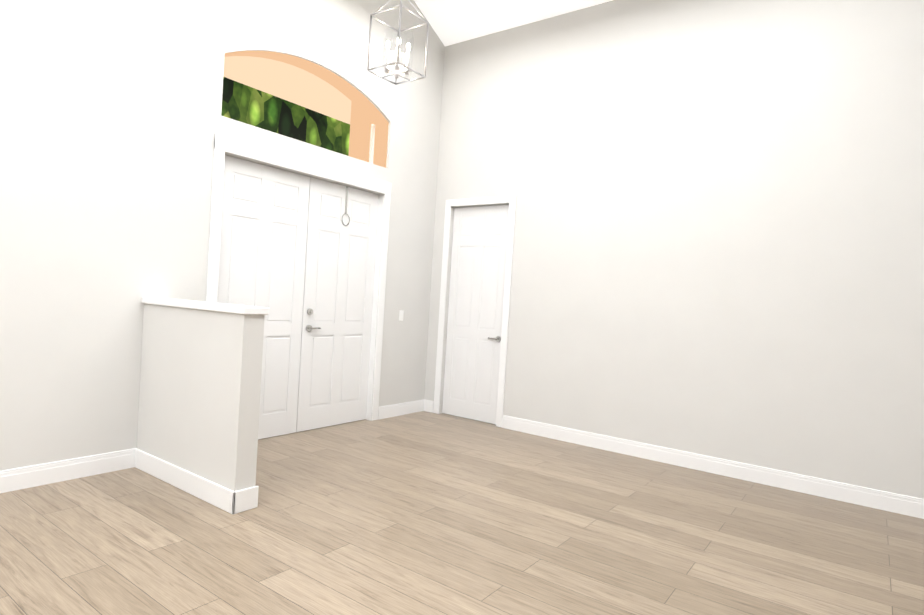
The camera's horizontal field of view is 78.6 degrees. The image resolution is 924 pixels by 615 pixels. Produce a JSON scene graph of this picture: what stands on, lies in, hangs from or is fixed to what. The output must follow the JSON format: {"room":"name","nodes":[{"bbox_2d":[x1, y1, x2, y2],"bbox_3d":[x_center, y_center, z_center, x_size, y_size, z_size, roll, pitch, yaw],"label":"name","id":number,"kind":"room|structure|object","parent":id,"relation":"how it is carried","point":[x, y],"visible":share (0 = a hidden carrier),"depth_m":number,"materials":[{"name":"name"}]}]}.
{"room":"entrance hall","nodes":[
{"label":"entrance hall","id":0,"kind":"room"},
{"bbox_2d":[135,297,268,513],"bbox_3d":[-1.798,0.583,3.807,1.288,1.245,0.180,4,1,36],"label":"wall","id":1,"kind":"structure","parent":0,"point":[199,397],"depth_m":3.62,"materials":[{"name":"beige paint"}]},
{"bbox_2d":[0,0,444,470],"bbox_3d":[-4.359,-2.714,1.323,0.280,7.600,14.000,4,1,36],"label":"wall","id":2,"kind":"structure","parent":0,"point":[113,121],"depth_m":4.03,"materials":[{"name":"beige paint"}]},
{"bbox_2d":[217,155,378,438],"bbox_3d":[-1.510,-0.022,5.360,0.084,2.428,1.832,4,1,36],"label":"front door","id":3,"kind":"structure","parent":2,"relation":"in","point":[297,255],"depth_m":5.35,"materials":[{"name":"white paint"}]},
{"bbox_2d":[221,56,374,163],"bbox_3d":[-1.453,-1.913,5.371,0.225,0.780,1.920,4,1,36],"label":"transom","id":4,"kind":"object","parent":2,"relation":"attached to","point":[287,100],"visible":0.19,"depth_m":5.36,"materials":[{"name":"clear glass"}]},
{"bbox_2d":[206,133,391,420],"bbox_3d":[-1.491,-0.086,5.348,0.150,2.570,2.020,4,1,36],"label":"door frame","id":5,"kind":"structure","parent":2,"relation":"attached to","point":[223,144],"depth_m":5.37,"materials":[{"name":"white wood"}]},
{"bbox_2d":[399,310,403,320],"bbox_3d":[-0.685,0.091,6.364,0.009,0.116,0.072,4,1,36],"label":"light switch","id":6,"kind":"object","parent":2,"relation":"attached to","point":[401,312],"visible":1,"depth_m":6.36,"materials":[{"name":"white plastic"}]},
{"bbox_2d":[0,411,923,614],"bbox_3d":[0.364,1.491,-2.245,14.620,0.120,16.000,4,1,36],"label":"floor","id":7,"kind":"structure","parent":0,"point":[423,513],"depth_m":3.22,"materials":[{"name":"brown wood"}]},
{"bbox_2d":[414,0,611,45],"bbox_3d":[-1.548,-4.538,-0.804,7.350,3.299,14.600,4,1,36],"label":"ceiling","id":8,"kind":"structure","parent":0,"point":[451,22],"depth_m":6.13,"materials":[{"name":"paint"}]},
{"bbox_2d":[367,0,428,84],"bbox_3d":[-0.494,-2.955,4.761,0.356,1.970,0.356,4,1,36],"label":"chandelier","id":9,"kind":"object","parent":8,"relation":"hanging from","point":[397,73],"visible":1,"depth_m":4.75,"materials":[{"name":"silver metal"}]},
{"bbox_2d":[424,0,923,498],"bbox_3d":[2.495,-0.807,4.779,6.900,4.500,0.150,4,1,36],"label":"wall","id":10,"kind":"structure","parent":0,"point":[718,248],"depth_m":4.91,"materials":[{"name":"beige paint"}]},
{"bbox_2d":[0,399,923,518],"bbox_3d":[0.192,1.351,-2.240,11.720,0.138,13.800,4,1,36],"label":"baseboard","id":11,"kind":"structure","parent":10,"relation":"attached to","point":[14,479],"depth_m":4.49,"materials":[{"name":"white wood"}]},
{"bbox_2d":[433,195,515,427],"bbox_3d":[0.123,0.019,6.384,0.960,2.520,0.018,4,1,36],"label":"door frame","id":12,"kind":"structure","parent":10,"relation":"attached to","point":[510,200],"depth_m":6.18,"materials":[{"name":"white wood"}]},
{"bbox_2d":[442,205,508,423],"bbox_3d":[0.157,0.060,6.434,0.792,2.428,0.077,4,1,36],"label":"hallway door","id":13,"kind":"structure","parent":10,"relation":"in","point":[475,306],"depth_m":6.43,"materials":[{"name":"white paint"}]}
]}

